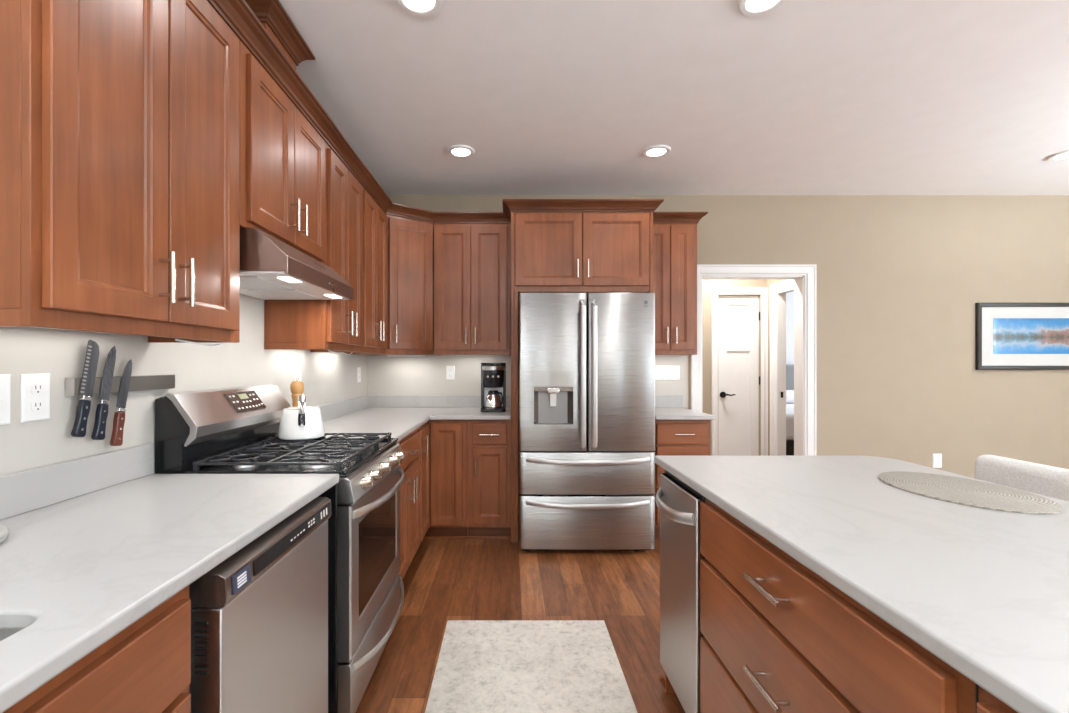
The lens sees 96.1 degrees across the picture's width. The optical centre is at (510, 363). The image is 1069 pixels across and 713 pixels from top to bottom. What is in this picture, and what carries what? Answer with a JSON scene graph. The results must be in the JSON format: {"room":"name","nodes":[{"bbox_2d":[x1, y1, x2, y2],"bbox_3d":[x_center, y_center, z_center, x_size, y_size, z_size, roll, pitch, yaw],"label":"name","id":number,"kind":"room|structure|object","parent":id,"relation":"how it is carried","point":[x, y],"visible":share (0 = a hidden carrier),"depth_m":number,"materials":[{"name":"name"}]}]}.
{"room":"kitchen","nodes":[
{"label":"kitchen","id":0,"kind":"room"},
{"bbox_2d":[0,294,367,474],"bbox_3d":[-1.275,-0.075,0.395,0.120,2.710,7.590,0,0,0],"label":"wall","id":1,"kind":"structure","parent":0,"point":[327,377],"depth_m":1.55,"materials":[{"name":"beige paint"}]},
{"bbox_2d":[0,374,10,424],"bbox_3d":[-1.206,0.085,1.105,0.016,0.120,0.115,0,0,0],"label":"light switch","id":2,"kind":"object","parent":1,"relation":"attached to","point":[5,379],"visible":1,"depth_m":1.15,"materials":[{"name":"white plastic"}]},
{"bbox_2d":[20,374,49,422],"bbox_3d":[-1.211,0.085,1.225,0.008,0.120,0.074,0,0,0],"label":"wall outlet","id":3,"kind":"object","parent":1,"relation":"attached to","point":[34,388],"visible":1,"depth_m":1.22,"materials":[{"name":"white plastic"}]},
{"bbox_2d":[31,400,43,411],"bbox_3d":[-1.208,0.107,1.225,0.002,0.029,0.034,0,0,0],"label":"socket","id":4,"kind":"object","parent":3,"relation":"attached to","point":[36,405],"depth_m":1.22,"materials":[{"name":"white plastic"}]},
{"bbox_2d":[31,383,43,394],"bbox_3d":[-1.208,0.063,1.225,0.002,0.029,0.034,0,0,0],"label":"socket","id":5,"kind":"object","parent":3,"relation":"attached to","point":[36,388],"depth_m":1.22,"materials":[{"name":"white plastic"}]},
{"bbox_2d":[0,443,153,519],"bbox_3d":[-1.203,0.315,0.203,0.020,0.102,2.806,0,0,0],"label":"backsplash","id":6,"kind":"structure","parent":1,"relation":"attached to","point":[23,491],"depth_m":1.30,"materials":[{"name":"white stone"}]},
{"bbox_2d":[0,0,239,342],"bbox_3d":[-1.034,-0.584,1.266,0.358,1.023,0.705,0,0,0],"label":"upper cabinet","id":7,"kind":"object","parent":1,"relation":"attached to","point":[120,119],"visible":0.99,"depth_m":1.11,"materials":[{"name":"brown wood"}]},
{"bbox_2d":[175,339,221,345],"bbox_3d":[-0.951,-0.064,1.481,0.019,0.017,0.242,0,0,-4],"label":"lamp cord","id":8,"kind":"object","parent":7,"relation":"attached to","point":[175,339],"visible":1,"depth_m":1.45,"materials":[{"name":"white plastic"}]},
{"bbox_2d":[207,0,510,223],"bbox_3d":[-0.831,-1.131,2.365,0.828,0.072,3.120,0,0,17],"label":"crown molding","id":9,"kind":"structure","parent":7,"relation":"on","point":[236,14],"depth_m":2.13,"materials":[{"name":"brown wood"}]},
{"bbox_2d":[65,375,174,395],"bbox_3d":[-1.201,0.062,1.504,0.024,0.050,0.398,0,0,0],"label":"magnetic knife strip","id":10,"kind":"object","parent":1,"relation":"attached to","point":[146,382],"visible":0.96,"depth_m":1.52,"materials":[{"name":"grey metal"}]},
{"bbox_2d":[71,340,98,436],"bbox_3d":[-1.188,0.067,1.344,0.017,0.271,0.083,0,0,0],"label":"kitchen knife","id":11,"kind":"object","parent":10,"relation":"attached to","point":[79,428],"visible":1,"depth_m":1.34,"materials":[{"name":"grey metal"}]},
{"bbox_2d":[91,346,115,439],"bbox_3d":[-1.188,0.083,1.405,0.017,0.275,0.078,0,0,0],"label":"kitchen knife","id":12,"kind":"object","parent":10,"relation":"attached to","point":[101,414],"visible":1,"depth_m":1.40,"materials":[{"name":"metal"}]},
{"bbox_2d":[110,359,131,445],"bbox_3d":[-1.188,0.117,1.467,0.017,0.263,0.077,0,0,0],"label":"kitchen knife","id":13,"kind":"object","parent":10,"relation":"attached to","point":[116,439],"visible":1,"depth_m":1.46,"materials":[{"name":"grey metal"}]},
{"bbox_2d":[240,41,324,263],"bbox_3d":[-1.034,-0.782,1.990,0.358,0.625,0.734,0,0,0],"label":"upper cabinet","id":14,"kind":"object","parent":1,"relation":"attached to","point":[282,156],"visible":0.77,"depth_m":1.86,"materials":[{"name":"brown wood"}]},
{"bbox_2d":[245,0,314,69],"bbox_3d":[-1.061,-1.262,2.035,0.304,0.332,0.392,0,0,0],"label":"crown molding","id":15,"kind":"structure","parent":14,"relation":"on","point":[272,15],"depth_m":1.98,"materials":[{"name":"brown wood"}]},
{"bbox_2d":[240,227,353,299],"bbox_3d":[-0.988,-0.388,1.990,0.450,0.163,0.690,0,0,0],"label":"range hood","id":16,"kind":"object","parent":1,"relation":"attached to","point":[270,268],"visible":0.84,"depth_m":1.80,"materials":[{"name":"silver metal"}]},
{"bbox_2d":[277,277,301,282],"bbox_3d":[-0.818,-0.310,1.775,0.045,0.002,0.100,0,0,0],"label":"lamp","id":17,"kind":"object","parent":16,"relation":"on","point":[286,279],"depth_m":1.77,"materials":[{"name":"white"}]},
{"bbox_2d":[325,295,340,297],"bbox_3d":[-0.818,-0.310,2.205,0.045,0.002,0.100,0,0,0],"label":"lamp","id":18,"kind":"object","parent":16,"relation":"on","point":[329,296],"depth_m":2.20,"materials":[{"name":"white"}]},
{"bbox_2d":[295,365,300,380],"bbox_3d":[-1.211,0.065,2.735,0.008,0.120,0.074,0,0,0],"label":"wall outlet","id":19,"kind":"object","parent":1,"relation":"attached to","point":[297,367],"visible":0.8,"depth_m":2.73,"materials":[{"name":"white plastic"}]},
{"bbox_2d":[264,142,362,351],"bbox_3d":[-1.034,-0.584,2.641,0.358,1.023,0.560,0,0,0],"label":"upper cabinet","id":20,"kind":"object","parent":1,"relation":"attached to","point":[315,325],"visible":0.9,"depth_m":2.46,"materials":[{"name":"brown wood"}]},
{"bbox_2d":[357,367,360,381],"bbox_3d":[-1.211,0.085,3.830,0.008,0.120,0.074,0,0,0],"label":"wall outlet","id":21,"kind":"object","parent":1,"relation":"attached to","point":[358,368],"visible":1,"depth_m":3.82,"materials":[{"name":"white plastic"}]},
{"bbox_2d":[344,186,386,353],"bbox_3d":[-1.034,-0.584,3.212,0.358,1.023,0.574,0,0,0],"label":"upper cabinet","id":22,"kind":"object","parent":1,"relation":"attached to","point":[374,218],"visible":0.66,"depth_m":3.15,"materials":[{"name":"brown wood"}]},
{"bbox_2d":[351,214,438,355],"bbox_3d":[-0.909,-0.584,3.779,0.608,1.023,0.577,0,0,0],"label":"upper cabinet","id":23,"kind":"object","parent":1,"relation":"attached to","point":[410,242],"visible":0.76,"depth_m":3.61,"materials":[{"name":"brown wood"}]},
{"bbox_2d":[387,355,424,356],"bbox_3d":[-0.850,-0.066,3.900,0.300,0.012,0.040,0,0,0],"label":"light","id":24,"kind":"object","parent":23,"relation":"attached to","point":[387,355],"visible":1,"depth_m":3.88,"materials":[{"name":"white plastic"}]},
{"bbox_2d":[316,395,510,420],"bbox_3d":[-0.607,0.315,3.223,1.212,0.102,1.690,0,0,0],"label":"backsplash","id":25,"kind":"structure","parent":1,"relation":"attached to","point":[336,409],"depth_m":4.05,"materials":[{"name":"white stone"}]},
{"bbox_2d":[356,515,684,712],"bbox_3d":[2.592,1.320,2.440,7.855,0.080,11.920,0,0,0],"label":"floor","id":26,"kind":"structure","parent":0,"point":[445,580],"depth_m":2.58,"materials":[{"name":"brown wood"}]},
{"bbox_2d":[3,585,190,712],"bbox_3d":[-0.876,0.839,0.347,0.673,0.882,1.095,0,0,0],"label":"base cabinet","id":27,"kind":"object","parent":26,"relation":"on","point":[145,667],"visible":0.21,"depth_m":0.74,"materials":[{"name":"brown wood"}]},
{"bbox_2d":[0,474,338,712],"bbox_3d":[-0.893,0.381,0.203,0.640,0.030,2.806,0,0,0],"label":"countertop","id":28,"kind":"structure","parent":27,"relation":"on","point":[77,572],"depth_m":0.94,"materials":[{"name":"white stone"}]},
{"bbox_2d":[0,525,8,542],"bbox_3d":[-1.085,0.349,0.955,0.120,0.031,0.120,0,0,0],"label":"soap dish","id":29,"kind":"object","parent":28,"relation":"on","point":[4,531],"visible":1,"depth_m":0.98,"materials":[{"name":"white ceramic"}]},
{"bbox_2d":[0,629,21,640],"bbox_3d":[-0.882,0.496,0.346,0.467,0.199,0.784,0,0,0],"label":"sink","id":30,"kind":"object","parent":28,"relation":"in","point":[4,633],"visible":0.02,"depth_m":0.72,"materials":[{"name":"metal"}]},
{"bbox_2d":[189,497,331,712],"bbox_3d":[-0.858,0.839,1.215,0.610,0.882,0.630,0,0,0],"label":"dishwasher","id":31,"kind":"object","parent":26,"relation":"on","point":[259,617],"visible":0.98,"depth_m":1.12,"materials":[{"name":"silver metal"}]},
{"bbox_2d":[237,571,246,587],"bbox_3d":[-0.555,0.444,0.990,0.003,0.022,0.033,0,0,0],"label":"print","id":32,"kind":"object","parent":31,"relation":"attached to","point":[241,575],"depth_m":0.99},
{"bbox_2d":[155,384,404,712],"bbox_3d":[-0.840,0.690,1.990,0.738,1.181,0.741,0,0,0],"label":"gas range","id":33,"kind":"object","parent":26,"relation":"on","point":[234,430],"visible":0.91,"depth_m":1.76,"materials":[{"name":"silver metal"}]},
{"bbox_2d":[185,438,397,476],"bbox_3d":[-0.829,0.374,1.992,0.552,0.022,0.735,0,0,0],"label":"cooktop","id":34,"kind":"object","parent":33,"relation":"in","point":[359,464],"depth_m":1.76,"materials":[{"name":"black metal"}]},
{"bbox_2d":[278,395,324,439],"bbox_3d":[-0.953,0.235,2.195,0.198,0.199,0.209,0,0,17],"label":"kettle","id":35,"kind":"object","parent":33,"relation":"on","point":[300,422],"visible":1,"depth_m":2.11,"materials":[{"name":"white ceramic"}]},
{"bbox_2d":[290,378,303,406],"bbox_3d":[-1.100,0.217,2.470,0.070,0.296,0.070,0,0,0],"label":"utensil","id":36,"kind":"object","parent":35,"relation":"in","point":[296,387],"visible":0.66,"depth_m":2.45,"materials":[{"name":"brown wood"}]},
{"bbox_2d":[397,428,419,579],"bbox_3d":[-0.876,0.839,2.735,0.673,0.882,0.698,0,0,0],"label":"base cabinet","id":37,"kind":"object","parent":26,"relation":"on","point":[410,444],"visible":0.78,"depth_m":2.74,"materials":[{"name":"brown wood"}]},
{"bbox_2d":[323,407,510,442],"bbox_3d":[-0.607,0.381,3.223,1.212,0.030,1.690,0,0,0],"label":"countertop","id":38,"kind":"structure","parent":37,"relation":"on","point":[400,421],"depth_m":3.35,"materials":[{"name":"white stone"}]},
{"bbox_2d":[481,363,505,411],"bbox_3d":[-0.136,0.178,3.730,0.194,0.374,0.220,0,0,0],"label":"coffee maker","id":39,"kind":"object","parent":38,"relation":"on","point":[493,375],"visible":1,"depth_m":3.66,"materials":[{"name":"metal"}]},
{"bbox_2d":[482,370,503,387],"bbox_3d":[-0.136,0.114,3.696,0.172,0.133,0.135,0,0,0],"label":"control panel","id":40,"kind":"object","parent":39,"relation":"on","point":[490,378],"depth_m":3.65,"materials":[{"name":"black plastic"}]},
{"bbox_2d":[418,420,467,542],"bbox_3d":[-0.765,0.839,3.577,0.895,0.882,0.980,0,0,0],"label":"base cabinet","id":41,"kind":"object","parent":26,"relation":"on","point":[443,443],"visible":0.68,"depth_m":3.43,"materials":[{"name":"brown wood"}]},
{"bbox_2d":[423,536,510,538],"bbox_3d":[-0.338,1.271,3.518,0.672,0.018,0.012,0,0,0],"label":"trim","id":42,"kind":"structure","parent":26,"relation":"on","point":[425,537],"depth_m":3.51,"materials":[{"name":"brown wood"}]},
{"bbox_2d":[467,420,510,535],"bbox_3d":[-0.159,0.839,3.728,0.314,0.882,0.678,0,0,0],"label":"base cabinet","id":43,"kind":"object","parent":26,"relation":"on","point":[488,441],"visible":0.88,"depth_m":3.44,"materials":[{"name":"brown wood"}]},
{"bbox_2d":[511,212,517,541],"bbox_3d":[0.026,0.092,3.761,0.052,2.375,0.612,0,0,0],"label":"panel","id":44,"kind":"object","parent":26,"relation":"on","point":[514,295],"visible":1,"depth_m":3.46,"materials":[{"name":"brown wood"}]},
{"bbox_2d":[425,620,636,712],"bbox_3d":[0.073,1.275,1.115,0.777,0.010,2.530,0,0,0],"label":"rug","id":45,"kind":"object","parent":26,"relation":"on","point":[483,666],"visible":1,"depth_m":2.00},
{"bbox_2d":[519,293,654,550],"bbox_3d":[0.510,0.403,3.552,0.908,1.755,0.856,0,0,0],"label":"refrigerator","id":46,"kind":"object","parent":26,"relation":"on","point":[587,360],"visible":1,"depth_m":3.19,"materials":[{"name":"silver metal"}]},
{"bbox_2d":[534,387,572,390],"bbox_3d":[0.284,0.167,3.225,0.254,0.026,0.055,0,0,0],"label":"water dispenser","id":47,"kind":"object","parent":46,"relation":"attached to","point":[535,388],"depth_m":3.20,"materials":[{"name":"metal"}]},
{"bbox_2d":[648,212,652,292],"bbox_3d":[1.012,0.092,3.761,0.023,2.375,0.612,0,0,0],"label":"panel","id":48,"kind":"object","parent":26,"relation":"on","point":[651,213],"visible":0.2,"depth_m":3.46,"materials":[{"name":"brown wood"}]},
{"bbox_2d":[656,471,704,712],"bbox_3d":[0.726,0.846,1.676,0.399,0.868,0.368,0,0,0],"label":"trash compactor","id":49,"kind":"object","parent":26,"relation":"on","point":[678,504],"visible":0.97,"depth_m":1.63,"materials":[{"name":"silver metal"}]},
{"bbox_2d":[654,420,709,537],"bbox_3d":[1.229,0.839,3.728,0.406,0.882,0.678,0,0,0],"label":"base cabinet","id":50,"kind":"object","parent":26,"relation":"on","point":[672,437],"visible":0.31,"depth_m":3.43,"materials":[{"name":"brown wood"}]},
{"bbox_2d":[655,407,715,419],"bbox_3d":[1.239,0.381,3.734,0.426,0.030,0.668,0,0,0],"label":"countertop","id":51,"kind":"structure","parent":50,"relation":"on","point":[661,413],"depth_m":3.48,"materials":[{"name":"white stone"}]},
{"bbox_2d":[786,365,793,455],"bbox_3d":[4.000,0.645,6.935,1.800,1.270,2.070,0,0,0],"label":"bed","id":52,"kind":"object","parent":26,"relation":"on","point":[789,368],"visible":0.02,"depth_m":6.40,"materials":[{"name":"white fabric"}]},
{"bbox_2d":[786,390,793,402],"bbox_3d":[4.425,0.517,7.645,0.750,0.195,0.390,0,0,0],"label":"pillow","id":53,"kind":"object","parent":52,"relation":"on","point":[789,393],"depth_m":7.46,"materials":[{"name":"white fabric"}]},
{"bbox_2d":[786,403,793,439],"bbox_3d":[4.000,0.782,6.880,1.800,0.325,1.960,0,0,0],"label":"comforter","id":54,"kind":"object","parent":52,"relation":"on","point":[789,406],"depth_m":5.90,"materials":[{"name":"white fabric"}]},
{"bbox_2d":[664,470,1017,712],"bbox_3d":[0.860,0.839,0.567,0.640,0.882,2.634,0,0,0],"label":"kitchen island","id":55,"kind":"object","parent":26,"relation":"on","point":[779,637],"depth_m":0.99,"materials":[{"name":"brown wood"}]},
{"bbox_2d":[658,675,664,688],"bbox_3d":[0.598,1.249,1.885,0.038,0.047,0.020,0,0,0],"label":"door stop","id":56,"kind":"object","parent":55,"relation":"attached to","point":[661,678],"visible":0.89,"depth_m":1.88,"materials":[{"name":"brown wood"}]},
{"bbox_2d":[654,456,1068,712],"bbox_3d":[1.031,0.381,0.487,0.918,0.030,2.875,0,0,0],"label":"island countertop","id":57,"kind":"structure","parent":55,"relation":"on","point":[985,592],"depth_m":0.93,"materials":[{"name":"white stone"}]},
{"bbox_2d":[878,471,1063,514],"bbox_3d":[1.295,0.362,1.387,0.320,0.006,0.447,0,0,0],"label":"placemat","id":58,"kind":"object","parent":57,"relation":"on","point":[963,491],"visible":1,"depth_m":1.33,"materials":[{"name":"beige wicker"}]},
{"bbox_2d":[975,455,1068,500],"bbox_3d":[1.576,0.807,1.482,0.438,0.948,0.625,0,0,0],"label":"counter stool","id":59,"kind":"object","parent":26,"relation":"on","point":[1050,481],"visible":0.15,"depth_m":1.61,"materials":[{"name":"beige fabric"}]},
{"bbox_2d":[279,0,1068,194],"bbox_3d":[2.592,-1.480,2.440,7.855,0.100,11.920,0,0,0],"label":"ceiling","id":60,"kind":"structure","parent":0,"point":[550,97],"depth_m":2.57,"materials":[{"name":"paint"}]},
{"bbox_2d":[396,0,441,15],"bbox_3d":[-0.360,-1.424,1.870,0.184,0.012,0.184,0,0,0],"label":"recessed light","id":61,"kind":"object","parent":60,"relation":"in","point":[416,7],"visible":1,"depth_m":1.91,"materials":[{"name":"white plastic"}]},
{"bbox_2d":[447,145,474,157],"bbox_3d":[-0.335,-1.424,3.220,0.184,0.012,0.184,0,0,0],"label":"recessed light","id":62,"kind":"object","parent":60,"relation":"in","point":[459,151],"visible":1,"depth_m":3.21,"materials":[{"name":"white plastic"}]},
{"bbox_2d":[642,145,670,157],"bbox_3d":[0.975,-1.424,3.220,0.184,0.012,0.184,0,0,0],"label":"recessed light","id":63,"kind":"object","parent":60,"relation":"in","point":[655,151],"visible":1,"depth_m":3.21,"materials":[{"name":"white plastic"}]},
{"bbox_2d":[738,0,785,15],"bbox_3d":[0.985,-1.424,1.870,0.184,0.012,0.184,0,0,0],"label":"recessed light","id":64,"kind":"object","parent":60,"relation":"in","point":[747,7],"visible":1,"depth_m":1.91,"materials":[{"name":"white plastic"}]},
{"bbox_2d":[1047,150,1068,160],"bbox_3d":[3.790,-1.424,3.270,0.184,0.012,0.184,0,0,0],"label":"recessed light","id":65,"kind":"object","parent":60,"relation":"in","point":[1063,155],"visible":1,"depth_m":3.29,"materials":[{"name":"white plastic"}]},
{"bbox_2d":[388,195,1068,514],"bbox_3d":[2.592,-0.075,4.130,7.615,2.710,0.120,0,0,0],"label":"wall","id":66,"kind":"structure","parent":0,"point":[901,279],"depth_m":4.07,"materials":[{"name":"beige paint"}]},
{"bbox_2d":[368,355,510,394],"bbox_3d":[-0.607,0.130,4.069,1.214,0.500,0.002,0,0,0],"label":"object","id":67,"kind":"structure","parent":66,"relation":"attached to","point":[426,375],"depth_m":4.07,"materials":[{"name":"beige paint"}]},
{"bbox_2d":[446,366,454,379],"bbox_3d":[-0.513,0.075,4.064,0.074,0.120,0.008,0,0,0],"label":"wall outlet","id":68,"kind":"object","parent":66,"relation":"attached to","point":[450,370],"visible":1,"depth_m":4.06,"materials":[{"name":"white plastic"}]},
{"bbox_2d":[434,224,510,355],"bbox_3d":[-0.303,-0.584,3.874,0.601,1.023,0.388,0,0,0],"label":"upper cabinet","id":69,"kind":"object","parent":66,"relation":"attached to","point":[472,262],"visible":1,"depth_m":3.73,"materials":[{"name":"brown wood"}]},
{"bbox_2d":[514,212,649,302],"bbox_3d":[0.512,-0.807,3.734,0.976,0.575,0.668,0,0,0],"label":"upper cabinet","id":70,"kind":"object","parent":66,"relation":"attached to","point":[555,252],"visible":0.94,"depth_m":3.45,"materials":[{"name":"brown wood"}]},
{"bbox_2d":[503,199,707,223],"bbox_3d":[0.726,-1.131,3.731,1.572,0.072,0.672,0,0,0],"label":"crown molding","id":71,"kind":"structure","parent":70,"relation":"attached to","point":[509,205],"depth_m":3.44,"materials":[{"name":"brown wood"}]},
{"bbox_2d":[655,366,679,379],"bbox_3d":[1.321,0.076,4.060,0.203,0.110,0.016,0,0,0],"label":"light switch","id":72,"kind":"object","parent":66,"relation":"attached to","point":[661,372],"visible":1,"depth_m":4.05,"materials":[{"name":"white plastic"}]},
{"bbox_2d":[655,395,682,406],"bbox_3d":[1.239,0.315,4.058,0.426,0.102,0.020,0,0,0],"label":"backsplash","id":73,"kind":"structure","parent":66,"relation":"attached to","point":[660,400],"depth_m":4.05,"materials":[{"name":"white stone"}]},
{"bbox_2d":[655,355,687,408],"bbox_3d":[1.260,0.130,4.069,0.480,0.500,0.002,0,0,0],"label":"backsplash","id":74,"kind":"structure","parent":66,"relation":"attached to","point":[662,387],"depth_m":4.07,"materials":[{"name":"beige paint"}]},
{"bbox_2d":[653,224,696,355],"bbox_3d":[1.239,-0.584,3.874,0.424,1.023,0.388,0,0,0],"label":"upper cabinet","id":75,"kind":"object","parent":66,"relation":"attached to","point":[674,245],"visible":0.74,"depth_m":3.72,"materials":[{"name":"brown wood"}]},
{"bbox_2d":[691,264,816,455],"bbox_3d":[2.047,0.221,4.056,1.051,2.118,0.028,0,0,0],"label":"trim","id":76,"kind":"structure","parent":66,"relation":"attached to","point":[809,271],"depth_m":4.05,"materials":[{"name":"white paint"}]},
{"bbox_2d":[933,454,941,467],"bbox_3d":[3.613,0.820,4.066,0.074,0.120,0.008,0,0,0],"label":"wall outlet","id":77,"kind":"object","parent":66,"relation":"attached to","point":[937,458],"visible":1,"depth_m":4.06,"materials":[{"name":"white plastic"}]},
{"bbox_2d":[975,303,1068,369],"bbox_3d":[4.494,-0.234,4.054,1.113,0.565,0.030,0,0,0],"label":"framed picture","id":78,"kind":"object","parent":66,"relation":"attached to","point":[1008,336],"visible":1,"depth_m":4.06},
{"bbox_2d":[993,318,1068,353],"bbox_3d":[4.494,-0.236,4.056,0.837,0.302,0.001,0,0,0],"label":"print","id":79,"kind":"object","parent":78,"relation":"attached to","point":[1010,335],"depth_m":4.06},
{"bbox_2d":[702,280,766,455],"bbox_3d":[2.090,-0.075,5.280,1.380,2.710,0.120,0,0,0],"label":"wall","id":80,"kind":"structure","parent":0,"point":[707,285],"depth_m":5.22,"materials":[{"name":"beige paint"}]},
{"bbox_2d":[718,296,759,455],"bbox_3d":[2.488,0.262,5.226,0.459,2.017,0.099,0,0,0],"label":"door","id":81,"kind":"structure","parent":80,"relation":"in","point":[738,316],"depth_m":5.24,"materials":[{"name":"white paint"}]},
{"bbox_2d":[711,288,767,455],"bbox_3d":[2.481,0.228,5.206,0.611,2.105,0.028,0,0,0],"label":"trim","id":82,"kind":"structure","parent":80,"relation":"attached to","point":[715,292],"depth_m":5.20,"materials":[{"name":"white paint"}]},
{"bbox_2d":[767,280,784,455],"bbox_3d":[2.820,-0.075,4.765,0.080,2.710,1.150,0,0,0],"label":"wall","id":83,"kind":"structure","parent":0,"point":[769,282],"depth_m":5.16,"materials":[{"name":"beige paint"}]},
{"bbox_2d":[770,280,793,455],"bbox_3d":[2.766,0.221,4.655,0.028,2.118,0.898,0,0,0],"label":"trim","id":84,"kind":"structure","parent":83,"relation":"attached to","point":[787,284],"depth_m":5.04,"materials":[{"name":"white paint"}]},
{"bbox_2d":[786,291,793,364],"bbox_3d":[4.630,-0.075,8.050,3.540,2.710,0.100,0,0,0],"label":"wall","id":85,"kind":"structure","parent":0,"point":[789,296],"depth_m":8.00,"materials":[{"name":"paint"}]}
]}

